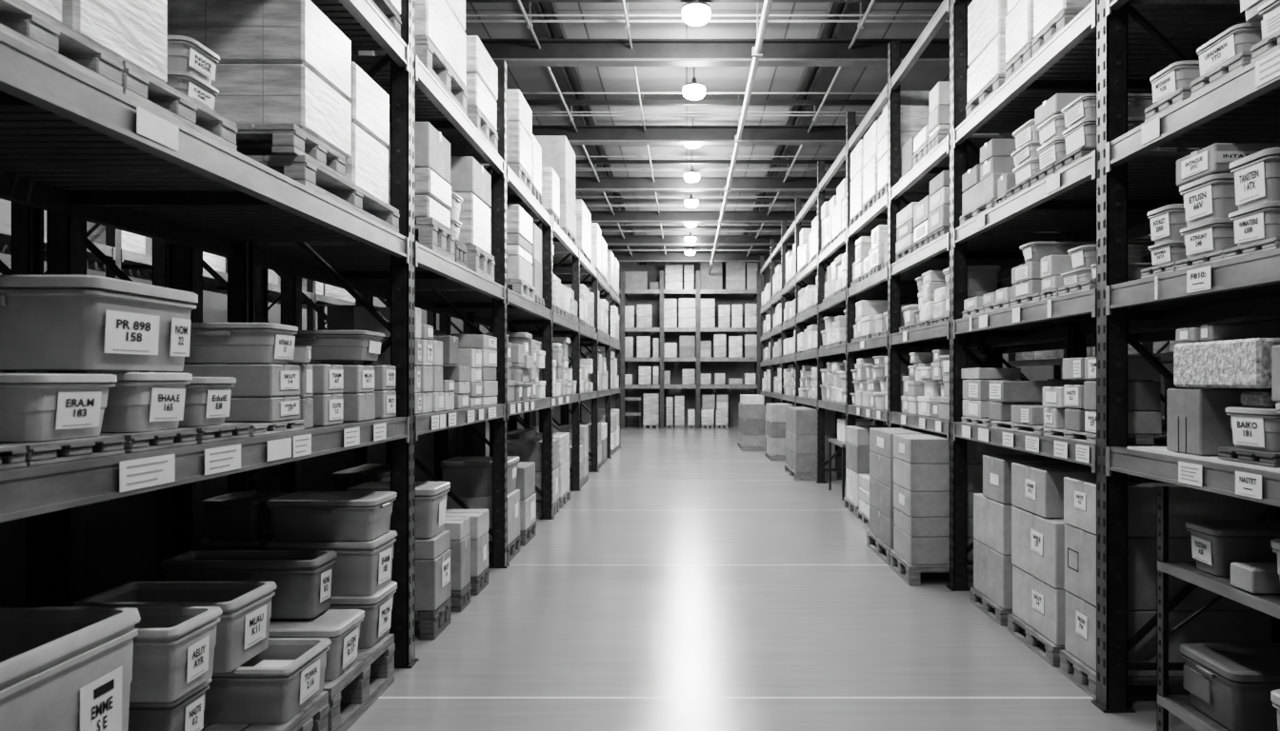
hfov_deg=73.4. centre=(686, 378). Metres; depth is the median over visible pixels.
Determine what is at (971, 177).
carton
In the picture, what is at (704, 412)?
carton
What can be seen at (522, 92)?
trim
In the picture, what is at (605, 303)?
carton
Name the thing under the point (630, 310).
carton
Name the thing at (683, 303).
carton
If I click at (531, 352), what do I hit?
carton
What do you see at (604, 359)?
carton
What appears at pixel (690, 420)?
carton
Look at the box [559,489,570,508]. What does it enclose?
wooden pallet
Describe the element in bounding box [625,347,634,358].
carton
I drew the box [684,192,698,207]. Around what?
pendant lamp
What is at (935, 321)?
wooden pallet
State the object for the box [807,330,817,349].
carton
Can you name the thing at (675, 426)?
wooden pallet
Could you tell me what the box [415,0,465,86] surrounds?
carton
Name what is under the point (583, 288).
carton
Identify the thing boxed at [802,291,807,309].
carton
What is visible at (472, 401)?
carton
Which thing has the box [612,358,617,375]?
carton
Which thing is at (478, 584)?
wooden pallet
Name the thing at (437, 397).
carton
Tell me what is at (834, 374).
carton
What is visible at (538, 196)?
wooden pallet
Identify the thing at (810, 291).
carton
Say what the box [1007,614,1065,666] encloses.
wooden pallet
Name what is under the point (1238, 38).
tote
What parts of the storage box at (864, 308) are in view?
lid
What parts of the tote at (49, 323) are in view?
handle, lid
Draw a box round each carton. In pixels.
[0,371,105,372]
[19,0,61,23]
[60,0,167,82]
[86,220,145,254]
[105,371,154,372]
[154,364,299,397]
[167,0,350,100]
[202,252,225,272]
[210,63,350,159]
[224,396,299,421]
[225,258,227,273]
[278,276,323,295]
[288,345,311,362]
[289,364,313,398]
[297,398,313,429]
[311,364,343,394]
[311,394,342,426]
[324,283,355,302]
[326,305,379,330]
[327,360,353,363]
[327,363,354,365]
[334,393,375,421]
[334,441,385,468]
[342,365,374,393]
[344,121,388,203]
[348,61,389,147]
[353,307,420,339]
[353,339,420,365]
[367,390,396,419]
[373,365,395,390]
[386,0,400,15]
[386,121,450,183]
[388,167,451,209]
[388,195,450,228]
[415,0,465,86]
[415,365,420,393]
[415,393,421,414]
[415,530,450,559]
[415,549,450,611]
[418,365,442,392]
[419,392,432,413]
[420,324,433,339]
[420,340,433,365]
[420,366,433,392]
[429,336,458,364]
[431,392,443,412]
[432,340,442,365]
[433,329,446,336]
[438,334,497,350]
[438,365,469,381]
[441,380,454,392]
[442,348,481,368]
[443,392,454,410]
[443,517,469,540]
[444,0,465,31]
[445,489,519,545]
[445,509,488,539]
[448,535,470,591]
[449,156,490,207]
[453,381,469,394]
[454,394,468,408]
[456,192,490,254]
[465,35,497,100]
[465,73,496,130]
[465,382,481,397]
[468,397,480,407]
[469,367,481,382]
[470,532,488,577]
[471,348,497,367]
[477,380,498,397]
[480,366,496,380]
[480,396,497,405]
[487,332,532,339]
[489,188,492,213]
[490,213,492,255]
[507,89,532,139]
[507,121,531,178]
[507,204,532,244]
[507,234,532,255]
[507,244,532,264]
[507,256,532,285]
[507,428,536,439]
[507,439,558,472]
[508,338,528,356]
[511,344,523,363]
[515,461,535,500]
[520,369,528,382]
[520,493,536,531]
[521,355,533,369]
[528,339,535,349]
[528,349,537,363]
[528,364,536,379]
[528,380,536,399]
[528,432,569,466]
[530,134,541,194]
[531,222,541,265]
[531,260,541,298]
[533,135,575,193]
[534,337,570,343]
[534,468,559,504]
[539,368,542,380]
[540,342,561,347]
[541,167,559,218]
[541,276,553,304]
[552,273,560,282]
[552,279,563,309]
[552,367,556,382]
[552,381,555,397]
[555,382,560,396]
[556,379,561,395]
[558,424,588,439]
[558,460,569,498]
[559,178,575,215]
[559,202,576,239]
[561,283,589,305]
[563,285,570,313]
[567,368,572,380]
[568,288,574,299]
[568,445,582,464]
[569,438,588,459]
[569,461,582,480]
[570,298,577,316]
[575,199,590,259]
[580,295,587,322]
[580,298,583,319]
[580,354,601,358]
[580,357,602,374]
[580,359,592,364]
[580,364,592,373]
[580,365,587,379]
[580,422,601,447]
[582,456,588,478]
[586,351,614,359]
[587,287,599,306]
[587,304,592,325]
[587,370,599,390]
[588,444,601,465]
[589,292,594,303]
[589,302,594,326]
[589,413,617,433]
[590,222,600,271]
[598,306,599,329]
[598,408,619,426]
[599,299,608,311]
[599,302,602,331]
[599,374,601,390]
[600,236,607,279]
[600,438,606,459]
[601,357,605,376]
[601,376,605,390]
[601,422,606,439]
[603,309,607,334]
[605,371,607,389]
[607,250,614,289]
[610,305,618,324]
[610,319,614,337]
[610,430,617,450]
[611,373,614,388]
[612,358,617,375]
[614,257,619,295]
[614,323,617,339]
[615,376,619,388]
[616,322,619,339]
[616,425,619,445]
[625,271,648,289]
[625,305,635,318]
[625,317,635,327]
[625,337,634,348]
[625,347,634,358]
[625,374,633,384]
[637,304,652,316]
[637,316,652,327]
[637,336,651,347]
[637,346,651,358]
[639,366,652,375]
[639,375,652,384]
[643,393,659,403]
[643,403,659,414]
[643,414,659,424]
[650,281,659,289]
[653,338,659,348]
[653,347,659,358]
[653,366,659,375]
[653,375,659,384]
[663,299,677,308]
[663,308,677,319]
[663,318,677,327]
[664,342,677,350]
[664,350,677,358]
[664,371,670,384]
[665,264,682,273]
[665,273,682,281]
[665,281,682,289]
[666,397,673,406]
[666,405,673,416]
[666,415,673,424]
[675,396,684,405]
[675,405,684,415]
[675,415,684,424]
[678,298,696,308]
[678,308,696,318]
[678,318,696,327]
[679,336,695,346]
[679,346,695,358]
[681,369,695,377]
[681,377,695,384]
[683,264,694,273]
[683,273,694,281]
[683,281,694,289]
[687,408,695,417]
[687,417,695,424]
[700,261,721,289]
[700,299,714,308]
[700,308,714,319]
[700,318,714,327]
[700,340,710,349]
[700,349,710,358]
[700,374,710,384]
[700,408,713,417]
[700,417,713,424]
[701,394,714,401]
[701,401,714,409]
[713,334,725,346]
[713,345,725,358]
[714,373,724,384]
[715,408,727,417]
[715,417,727,424]
[716,394,727,401]
[716,401,727,409]
[718,304,729,317]
[718,316,729,327]
[724,261,744,274]
[724,271,744,282]
[724,280,744,289]
[727,336,741,347]
[727,346,741,358]
[727,379,741,384]
[730,304,741,318]
[730,316,741,327]
[739,402,765,419]
[739,417,765,435]
[739,431,765,446]
[740,394,758,403]
[742,395,763,404]
[743,303,756,317]
[743,316,756,327]
[743,335,756,346]
[743,346,756,358]
[743,373,755,384]
[745,262,757,289]
[761,291,764,305]
[761,378,764,391]
[763,320,768,333]
[764,285,768,303]
[765,349,768,359]
[765,420,785,438]
[766,285,769,301]
[766,372,777,379]
[766,380,770,392]
[766,403,795,422]
[766,435,785,456]
[772,274,775,295]
[772,345,777,358]
[773,313,776,327]
[773,380,778,392]
[775,264,780,276]
[775,273,780,292]
[776,308,779,325]
[776,346,780,357]
[778,367,790,381]
[783,307,788,320]
[783,339,788,355]
[785,251,792,262]
[785,261,787,283]
[785,406,835,435]
[785,429,835,454]
[785,446,835,472]
[787,254,793,280]
[788,304,792,319]
[788,338,793,354]
[792,253,795,276]
[792,299,795,316]
[793,336,795,352]
[797,243,805,271]
[797,332,804,351]
[798,287,804,296]
[798,293,803,313]
[800,228,811,244]
[800,242,809,268]
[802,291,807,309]
[803,284,816,293]
[804,328,807,350]
[807,286,815,307]
[807,324,825,331]
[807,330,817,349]
[809,232,811,261]
[811,216,817,231]
[811,225,817,258]
[811,367,826,379]
[811,388,817,399]
[812,380,817,388]
[813,329,825,347]
[814,285,817,303]
[816,271,826,285]
[820,201,829,220]
[821,216,828,248]
[824,280,831,298]
[825,214,832,243]
[825,373,833,385]
[826,264,831,281]
[829,195,836,215]
[830,280,836,294]
[831,261,839,281]
[831,321,835,333]
[831,333,836,343]
[831,361,845,373]
[831,386,837,401]
[832,199,844,239]
[833,373,836,386]
[834,254,842,265]
[835,277,841,291]
[836,178,845,204]
[836,371,845,387]
[836,387,842,402]
[837,419,871,443]
[838,263,843,279]
[841,199,845,229]
[841,253,845,271]
[841,270,845,287]
[845,425,887,445]
[845,441,870,473]
[846,467,869,505]
[850,139,864,180]
[850,169,863,219]
[852,261,857,279]
[854,261,863,279]
[855,236,871,246]
[855,242,871,264]
[855,391,867,406]
[856,359,875,365]
[857,365,867,380]
[859,475,870,492]
[859,487,869,505]
[859,499,869,518]
[862,392,869,407]
[863,120,878,166]
[863,155,878,204]
[863,255,870,274]
[869,427,939,459]
[869,451,894,488]
[869,478,894,519]
[869,504,894,548]
[870,246,883,269]
[871,224,887,251]
[877,105,929,143]
[877,132,919,161]
[877,151,901,191]
[882,91,930,112]
[883,235,887,262]
[884,355,910,363]
[884,363,914,377]
[884,396,901,411]
[886,377,903,396]
[893,434,1032,463]
[893,458,982,491]
[893,483,982,517]
[893,507,973,537]
[893,525,974,564]
[895,233,914,254]
[896,201,919,228]
[896,219,915,241]
[901,136,916,176]
[913,124,930,153]
[913,195,930,227]
[914,220,929,243]
[920,301,935,321]
[921,281,946,303]
[928,105,949,133]
[928,204,949,234]
[929,81,968,114]
[929,124,949,138]
[929,170,967,196]
[929,186,949,213]
[933,301,942,319]
[934,286,946,303]
[960,367,1020,379]
[961,164,980,193]
[961,173,1005,215]
[962,380,1021,400]
[962,400,1022,418]
[963,297,983,310]
[967,0,1008,66]
[967,34,1006,102]
[973,493,1014,555]
[973,539,1013,609]
[980,139,1017,164]
[980,157,1015,180]
[982,455,1072,504]
[983,292,996,305]
[989,380,1085,401]
[989,402,1042,420]
[996,287,1011,302]
[998,173,1016,198]
[1005,0,1034,64]
[1007,0,1020,14]
[1011,261,1042,284]
[1011,280,1041,299]
[1011,405,1059,425]
[1011,462,1139,518]
[1011,506,1065,589]
[1012,564,1066,645]
[1015,352,1024,360]
[1024,349,1058,360]
[1033,0,1091,38]
[1035,93,1088,127]
[1040,255,1074,279]
[1041,276,1066,291]
[1041,386,1072,408]
[1043,408,1065,428]
[1047,379,1145,381]
[1062,358,1084,379]
[1063,384,1083,408]
[1063,477,1269,537]
[1063,523,1256,610]
[1064,408,1085,432]
[1064,591,1271,677]
[1083,381,1160,411]
[1084,357,1160,379]
[1084,410,1161,435]
[1086,346,1092,357]
[1092,346,1095,357]
[1127,340,1169,355]
[1166,388,1271,456]
[1169,340,1186,352]
[1173,338,1279,388]
[1175,327,1213,342]
[1176,142,1279,186]
[1200,324,1279,340]
[1230,562,1279,594]
[1240,391,1279,406]
[1269,504,1279,643]
[1271,345,1279,401]
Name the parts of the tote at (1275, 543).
lid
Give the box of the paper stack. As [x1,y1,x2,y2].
[238,660,295,667]
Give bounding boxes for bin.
[0,607,140,730]
[41,606,222,702]
[72,581,277,673]
[127,678,211,730]
[160,550,337,619]
[200,532,275,550]
[203,638,331,723]
[264,530,397,596]
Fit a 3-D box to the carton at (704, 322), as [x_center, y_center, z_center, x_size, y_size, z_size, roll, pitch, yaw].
[0.680,-1.819,28.220,0.465,0.312,0.750,0,0,0]
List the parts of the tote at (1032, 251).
lid, handle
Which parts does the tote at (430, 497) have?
lid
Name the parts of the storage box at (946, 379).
lid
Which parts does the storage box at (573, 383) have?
lid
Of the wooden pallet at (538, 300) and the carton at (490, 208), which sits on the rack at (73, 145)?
the wooden pallet at (538, 300)
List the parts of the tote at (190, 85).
lid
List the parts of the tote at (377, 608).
lid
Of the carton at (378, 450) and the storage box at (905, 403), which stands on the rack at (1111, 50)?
the storage box at (905, 403)
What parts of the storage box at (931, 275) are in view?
lid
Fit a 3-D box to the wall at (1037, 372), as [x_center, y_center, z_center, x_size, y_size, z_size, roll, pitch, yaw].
[8.250,-1.200,13.200,0.100,5.600,32.400,0,0,0]
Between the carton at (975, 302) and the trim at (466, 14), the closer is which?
the carton at (975, 302)
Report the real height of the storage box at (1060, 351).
0.395 m
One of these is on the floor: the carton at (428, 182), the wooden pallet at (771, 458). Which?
the wooden pallet at (771, 458)
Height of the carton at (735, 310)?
0.377 m
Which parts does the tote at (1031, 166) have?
lid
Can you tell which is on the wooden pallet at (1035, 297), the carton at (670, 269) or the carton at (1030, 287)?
the carton at (1030, 287)
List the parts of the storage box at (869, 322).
lid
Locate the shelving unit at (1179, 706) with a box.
[1156,486,1279,730]
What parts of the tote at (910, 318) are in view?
lid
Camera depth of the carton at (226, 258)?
12.12 m
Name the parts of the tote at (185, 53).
lid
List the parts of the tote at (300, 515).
handle, lid, handle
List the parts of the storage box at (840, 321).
lid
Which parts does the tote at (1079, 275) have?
lid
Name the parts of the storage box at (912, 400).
lid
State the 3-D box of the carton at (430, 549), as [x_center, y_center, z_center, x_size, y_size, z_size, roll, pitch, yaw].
[-1.796,1.049,5.431,0.502,0.121,0.353,0,0,0]
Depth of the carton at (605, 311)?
16.60 m
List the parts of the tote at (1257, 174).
lid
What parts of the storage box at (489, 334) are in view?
lid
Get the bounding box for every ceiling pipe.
[517,0,636,265]
[621,0,667,264]
[708,0,772,274]
[741,0,875,265]
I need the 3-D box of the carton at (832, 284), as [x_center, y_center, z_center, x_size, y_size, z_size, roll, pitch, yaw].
[2.337,-1.303,12.261,0.512,0.199,0.371,0,0,0]
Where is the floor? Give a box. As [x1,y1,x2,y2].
[340,425,1197,730]
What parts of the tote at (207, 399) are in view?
lid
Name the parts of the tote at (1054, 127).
lid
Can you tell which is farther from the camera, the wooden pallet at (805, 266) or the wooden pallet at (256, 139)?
the wooden pallet at (805, 266)
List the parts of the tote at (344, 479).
handle, lid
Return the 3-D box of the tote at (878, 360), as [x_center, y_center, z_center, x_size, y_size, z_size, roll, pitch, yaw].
[2.231,-0.194,9.202,0.418,0.096,0.342,0,0,0]
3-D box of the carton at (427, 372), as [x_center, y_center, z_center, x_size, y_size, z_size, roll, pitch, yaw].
[-1.756,0.001,5.235,0.362,0.158,0.186,0,0,0]
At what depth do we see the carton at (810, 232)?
14.42 m
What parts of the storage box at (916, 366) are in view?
lid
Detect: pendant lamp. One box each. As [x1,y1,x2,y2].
[681,0,710,25]
[682,66,705,99]
[683,154,699,182]
[684,116,700,148]
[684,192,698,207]
[684,207,697,227]
[684,232,696,242]
[684,245,695,255]
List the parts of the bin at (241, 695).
handle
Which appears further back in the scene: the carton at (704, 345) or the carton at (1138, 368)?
the carton at (704, 345)
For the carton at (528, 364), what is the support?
on the carton at (525, 372)
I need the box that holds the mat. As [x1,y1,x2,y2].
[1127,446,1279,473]
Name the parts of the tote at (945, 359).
lid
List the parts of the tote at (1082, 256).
lid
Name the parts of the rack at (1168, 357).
post, post, post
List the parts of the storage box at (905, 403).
lid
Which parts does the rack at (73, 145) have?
post, post, post, foot plate, post, foot plate, post, post, post, post, post, post, post, post, post, post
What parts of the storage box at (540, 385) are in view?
lid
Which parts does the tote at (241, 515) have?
handle, lid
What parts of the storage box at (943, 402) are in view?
lid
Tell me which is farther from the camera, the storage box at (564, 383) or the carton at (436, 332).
the storage box at (564, 383)
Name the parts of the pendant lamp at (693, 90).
lamp shade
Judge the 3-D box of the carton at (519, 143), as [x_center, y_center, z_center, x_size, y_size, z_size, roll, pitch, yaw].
[-1.843,-2.188,8.238,0.600,0.389,0.628,0,0,0]
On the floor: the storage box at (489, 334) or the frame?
the frame
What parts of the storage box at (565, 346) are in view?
lid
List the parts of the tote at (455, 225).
lid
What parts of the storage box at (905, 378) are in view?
lid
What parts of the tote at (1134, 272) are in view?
lid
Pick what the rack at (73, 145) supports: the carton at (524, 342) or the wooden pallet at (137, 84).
the wooden pallet at (137, 84)
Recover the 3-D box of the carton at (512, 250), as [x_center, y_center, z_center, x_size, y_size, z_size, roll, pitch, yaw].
[-1.871,-1.207,8.372,0.600,0.103,0.690,0,0,0]
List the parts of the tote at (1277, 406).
lid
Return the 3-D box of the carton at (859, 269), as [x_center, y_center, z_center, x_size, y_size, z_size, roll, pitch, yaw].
[2.249,-1.291,10.253,0.408,0.173,0.379,0,0,0]
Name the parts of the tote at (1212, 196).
lid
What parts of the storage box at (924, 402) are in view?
lid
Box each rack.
[0,0,620,668]
[0,201,569,606]
[0,220,355,364]
[531,270,843,428]
[760,0,1279,713]
[805,133,1279,452]
[1008,235,1173,381]
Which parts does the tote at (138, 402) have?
lid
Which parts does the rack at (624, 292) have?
post, post, post, post, post, post, post, post, post, post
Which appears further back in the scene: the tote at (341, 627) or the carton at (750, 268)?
the carton at (750, 268)
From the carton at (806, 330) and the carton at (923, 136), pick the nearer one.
the carton at (923, 136)
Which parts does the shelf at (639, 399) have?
leg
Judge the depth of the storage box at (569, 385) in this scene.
11.67 m
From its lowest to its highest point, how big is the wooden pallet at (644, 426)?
0.095 m
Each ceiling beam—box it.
[480,39,968,66]
[525,100,876,105]
[532,2,645,265]
[532,125,1012,144]
[575,177,845,192]
[589,211,817,222]
[734,2,852,253]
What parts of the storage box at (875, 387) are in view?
lid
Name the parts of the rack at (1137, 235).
post, post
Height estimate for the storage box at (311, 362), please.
0.463 m
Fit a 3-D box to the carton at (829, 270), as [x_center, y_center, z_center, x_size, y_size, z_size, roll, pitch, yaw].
[2.368,-1.565,12.722,0.521,0.225,0.296,0,0,0]
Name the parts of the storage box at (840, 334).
lid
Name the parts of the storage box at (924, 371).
lid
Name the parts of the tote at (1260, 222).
lid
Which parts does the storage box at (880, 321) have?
lid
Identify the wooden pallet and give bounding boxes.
[0,0,123,93]
[0,436,125,466]
[0,445,26,470]
[99,428,197,452]
[120,60,237,150]
[177,422,249,443]
[201,691,329,730]
[223,420,304,436]
[235,123,346,179]
[245,155,399,233]
[322,634,395,730]
[350,36,467,115]
[369,0,401,37]
[388,597,451,639]
[415,218,455,261]
[450,582,471,612]
[454,239,467,267]
[466,106,498,152]
[466,245,495,280]
[469,566,489,595]
[480,163,532,194]
[488,535,520,563]
[507,279,535,301]
[520,521,536,545]
[531,184,542,206]
[535,295,544,306]
[536,499,559,518]
[545,210,559,226]
[555,306,566,318]
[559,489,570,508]
[560,227,576,246]
[566,311,572,320]
[569,478,583,489]
[572,314,578,323]
[580,249,591,264]
[580,318,585,327]
[583,474,588,484]
[588,461,601,471]
[601,457,607,464]
[610,446,617,455]
[642,423,659,428]
[665,424,673,428]
[674,423,684,428]
[687,424,695,428]
[700,424,714,428]
[714,423,728,428]
[737,440,766,451]
[764,451,785,460]
[783,463,837,480]
[799,263,807,274]
[810,253,837,262]
[822,241,829,251]
[829,232,839,245]
[832,289,839,297]
[843,497,859,517]
[849,210,862,226]
[852,276,861,285]
[853,336,860,341]
[856,510,869,527]
[860,271,869,280]
[860,334,872,340]
[862,194,876,214]
[866,531,893,565]
[869,265,880,276]
[871,332,880,338]
[876,182,929,201]
[880,261,887,269]
[880,330,887,336]
[889,550,973,585]
[895,245,913,261]
[899,325,909,332]
[909,322,917,329]
[912,141,928,168]
[912,236,929,252]
[917,320,930,328]
[927,130,999,154]
[928,226,949,242]
[929,318,939,324]
[939,315,949,322]
[959,198,998,225]
[960,417,995,426]
[961,305,984,318]
[965,74,1005,118]
[969,587,1013,625]
[983,300,1011,313]
[990,420,1051,435]
[994,195,1006,206]
[1004,42,1033,80]
[1005,178,1031,199]
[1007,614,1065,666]
[1009,292,1041,307]
[1029,162,1055,186]
[1031,9,1082,56]
[1040,288,1059,300]
[1042,428,1166,444]
[1054,146,1177,172]
[1057,280,1133,297]
[1059,650,1189,699]
[1140,261,1176,279]
[1144,86,1192,121]
[1175,250,1224,271]
[1190,51,1252,97]
[1217,446,1279,467]
[1222,237,1279,260]
[1250,29,1279,62]
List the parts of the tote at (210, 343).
handle, lid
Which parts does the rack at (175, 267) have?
post, post, post, post, post, post, post, post, post, post, post, post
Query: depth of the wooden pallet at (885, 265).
8.87 m
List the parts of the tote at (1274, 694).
lid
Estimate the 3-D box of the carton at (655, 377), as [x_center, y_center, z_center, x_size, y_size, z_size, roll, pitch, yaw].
[-1.005,0.035,28.220,0.186,0.294,0.750,0,0,0]
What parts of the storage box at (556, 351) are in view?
lid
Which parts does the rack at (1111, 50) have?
post, post, post, post, post, post, post, post, post, post, post, foot plate, post, post, post, foot plate, post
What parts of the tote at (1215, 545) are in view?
lid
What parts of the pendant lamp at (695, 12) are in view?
lamp shade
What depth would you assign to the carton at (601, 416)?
18.01 m
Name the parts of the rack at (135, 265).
post, post, post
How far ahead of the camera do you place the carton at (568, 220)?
11.06 m
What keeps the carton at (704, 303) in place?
on the carton at (704, 312)
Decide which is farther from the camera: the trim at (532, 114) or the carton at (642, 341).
the carton at (642, 341)
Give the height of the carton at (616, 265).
0.740 m
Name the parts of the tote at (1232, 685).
handle, handle, lid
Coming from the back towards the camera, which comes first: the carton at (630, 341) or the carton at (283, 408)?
the carton at (630, 341)
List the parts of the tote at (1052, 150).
lid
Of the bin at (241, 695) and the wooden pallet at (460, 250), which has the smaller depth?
the bin at (241, 695)
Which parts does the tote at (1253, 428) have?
lid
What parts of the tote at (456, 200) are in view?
lid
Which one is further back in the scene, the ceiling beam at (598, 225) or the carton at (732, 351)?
the carton at (732, 351)
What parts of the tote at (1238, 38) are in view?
lid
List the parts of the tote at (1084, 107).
lid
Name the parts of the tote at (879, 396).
lid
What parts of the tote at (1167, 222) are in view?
lid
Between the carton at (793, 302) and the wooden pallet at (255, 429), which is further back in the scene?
the carton at (793, 302)
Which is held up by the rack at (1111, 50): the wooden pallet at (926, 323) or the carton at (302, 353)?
the wooden pallet at (926, 323)
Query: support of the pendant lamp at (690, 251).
hanging from the ceiling
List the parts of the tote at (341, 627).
lid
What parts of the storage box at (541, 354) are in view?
lid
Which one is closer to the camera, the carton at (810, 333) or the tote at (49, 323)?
the tote at (49, 323)
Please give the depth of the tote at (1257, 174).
3.10 m
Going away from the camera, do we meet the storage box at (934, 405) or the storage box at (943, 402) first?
the storage box at (943, 402)
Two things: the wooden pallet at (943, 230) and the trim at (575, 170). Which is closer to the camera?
the wooden pallet at (943, 230)
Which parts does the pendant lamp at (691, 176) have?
lamp shade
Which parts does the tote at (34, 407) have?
lid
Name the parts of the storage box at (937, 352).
lid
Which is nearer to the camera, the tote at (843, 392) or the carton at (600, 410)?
the tote at (843, 392)
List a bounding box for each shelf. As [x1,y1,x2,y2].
[625,397,641,428]
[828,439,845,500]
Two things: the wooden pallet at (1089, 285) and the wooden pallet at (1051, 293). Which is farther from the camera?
the wooden pallet at (1051, 293)
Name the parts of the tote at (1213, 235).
lid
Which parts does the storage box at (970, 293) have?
lid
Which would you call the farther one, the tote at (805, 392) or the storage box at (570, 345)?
the tote at (805, 392)
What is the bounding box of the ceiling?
[464,2,970,262]
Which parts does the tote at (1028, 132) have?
lid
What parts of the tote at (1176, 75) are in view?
lid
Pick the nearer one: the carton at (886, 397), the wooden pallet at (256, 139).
the wooden pallet at (256, 139)
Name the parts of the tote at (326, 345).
handle, lid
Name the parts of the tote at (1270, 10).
lid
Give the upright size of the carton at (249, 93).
0.269 m
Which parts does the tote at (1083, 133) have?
lid, handle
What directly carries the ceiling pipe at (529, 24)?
attached to the ceiling
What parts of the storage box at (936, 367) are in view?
lid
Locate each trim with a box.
[465,0,972,2]
[465,14,967,16]
[465,20,967,22]
[521,92,880,94]
[532,111,882,113]
[532,114,880,116]
[575,156,838,157]
[575,160,845,164]
[575,167,845,168]
[575,169,845,171]
[575,196,833,197]
[581,199,830,201]
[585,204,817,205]
[585,205,817,206]
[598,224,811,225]
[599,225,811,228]
[600,230,795,231]
[600,231,795,232]
[600,235,795,245]
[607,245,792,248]
[607,249,792,250]
[610,250,792,251]
[612,253,780,261]
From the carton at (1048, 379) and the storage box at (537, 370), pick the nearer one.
the carton at (1048, 379)
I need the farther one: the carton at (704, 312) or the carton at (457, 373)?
the carton at (704, 312)
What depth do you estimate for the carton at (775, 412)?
16.70 m
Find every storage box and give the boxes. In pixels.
[268,269,278,284]
[276,360,327,364]
[451,333,509,342]
[507,342,511,361]
[507,361,511,379]
[507,380,515,401]
[533,350,545,368]
[534,340,540,350]
[535,368,539,380]
[536,380,545,398]
[540,347,562,362]
[555,362,562,379]
[558,342,568,357]
[561,357,568,370]
[561,370,568,380]
[561,380,567,395]
[567,340,571,355]
[567,380,576,394]
[567,383,571,394]
[583,380,588,392]
[784,372,792,382]
[789,383,794,395]
[790,367,801,375]
[798,388,802,397]
[800,370,811,379]
[800,379,806,388]
[801,365,825,370]
[809,385,812,398]
[825,385,833,400]
[826,328,832,344]
[826,361,832,373]
[834,315,845,328]
[835,327,845,341]
[853,324,856,338]
[855,300,887,318]
[855,316,866,337]
[859,380,866,391]
[860,315,876,336]
[866,380,870,392]
[869,380,880,392]
[869,392,876,408]
[872,369,879,379]
[874,313,886,333]
[900,396,908,413]
[902,376,915,396]
[906,380,924,396]
[907,396,918,415]
[908,365,915,376]
[909,352,936,363]
[914,363,932,380]
[917,291,922,309]
[917,366,932,378]
[917,396,937,417]
[921,270,945,284]
[923,379,942,397]
[930,400,938,418]
[931,361,942,379]
[932,349,982,361]
[937,396,949,419]
[941,290,996,316]
[942,376,991,397]
[1058,349,1063,359]
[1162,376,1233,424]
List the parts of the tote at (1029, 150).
lid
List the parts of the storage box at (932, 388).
lid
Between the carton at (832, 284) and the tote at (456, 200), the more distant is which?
the carton at (832, 284)
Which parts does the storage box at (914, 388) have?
lid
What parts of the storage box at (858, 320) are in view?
lid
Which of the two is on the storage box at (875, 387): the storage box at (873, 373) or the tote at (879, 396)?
the storage box at (873, 373)
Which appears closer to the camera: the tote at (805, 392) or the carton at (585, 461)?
the carton at (585, 461)
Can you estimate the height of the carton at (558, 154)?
0.547 m
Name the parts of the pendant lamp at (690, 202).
lamp shade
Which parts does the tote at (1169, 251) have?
lid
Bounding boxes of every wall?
[0,199,439,364]
[450,262,900,425]
[1002,234,1173,416]
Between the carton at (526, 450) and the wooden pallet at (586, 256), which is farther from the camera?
the wooden pallet at (586, 256)
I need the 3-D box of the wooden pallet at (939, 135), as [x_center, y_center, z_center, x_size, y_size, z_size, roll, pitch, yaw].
[2.268,-1.942,7.042,0.500,0.120,0.281,0,0,0]
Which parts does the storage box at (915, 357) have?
lid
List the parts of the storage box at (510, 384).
lid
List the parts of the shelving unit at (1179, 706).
post, shelf, shelf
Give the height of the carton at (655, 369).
0.294 m
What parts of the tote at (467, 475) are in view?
lid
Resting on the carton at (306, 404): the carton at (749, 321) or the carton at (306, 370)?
the carton at (306, 370)
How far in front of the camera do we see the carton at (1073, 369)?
4.53 m
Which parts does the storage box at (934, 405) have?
lid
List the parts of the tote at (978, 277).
lid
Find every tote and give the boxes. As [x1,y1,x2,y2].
[0,275,198,371]
[0,372,192,432]
[0,373,117,441]
[165,71,219,110]
[167,35,219,84]
[178,377,236,426]
[183,322,298,363]
[201,491,287,539]
[266,491,397,540]
[268,609,364,681]
[293,330,384,360]
[327,580,397,648]
[331,463,390,491]
[346,481,450,539]
[440,456,519,496]
[448,191,462,220]
[450,217,461,239]
[507,363,523,381]
[514,381,523,400]
[520,382,532,399]
[784,382,792,395]
[801,388,807,397]
[804,376,811,387]
[820,330,826,345]
[820,369,827,384]
[820,384,826,400]
[823,316,837,330]
[840,376,845,391]
[840,391,845,403]
[850,369,858,380]
[850,393,855,405]
[852,380,862,391]
[864,363,875,380]
[872,356,887,365]
[872,365,885,377]
[873,392,886,409]
[878,377,886,392]
[883,310,904,330]
[901,304,918,325]
[913,309,919,322]
[915,276,922,292]
[938,380,943,396]
[939,354,986,376]
[942,265,1000,293]
[1010,140,1041,167]
[1012,118,1039,149]
[1012,157,1041,184]
[1019,241,1096,263]
[1037,113,1067,145]
[1037,136,1066,169]
[1060,267,1096,285]
[1061,93,1154,128]
[1062,117,1145,155]
[1067,244,1148,270]
[1090,262,1155,279]
[1147,203,1187,244]
[1148,240,1187,265]
[1149,60,1199,103]
[1179,172,1238,226]
[1180,218,1237,258]
[1180,643,1279,730]
[1185,520,1279,577]
[1196,22,1261,76]
[1225,406,1279,451]
[1228,200,1279,246]
[1229,147,1279,210]
[1240,0,1269,22]
[1257,0,1279,39]
[1270,539,1279,578]
[1270,689,1279,730]
[1275,402,1279,413]
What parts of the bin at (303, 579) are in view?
handle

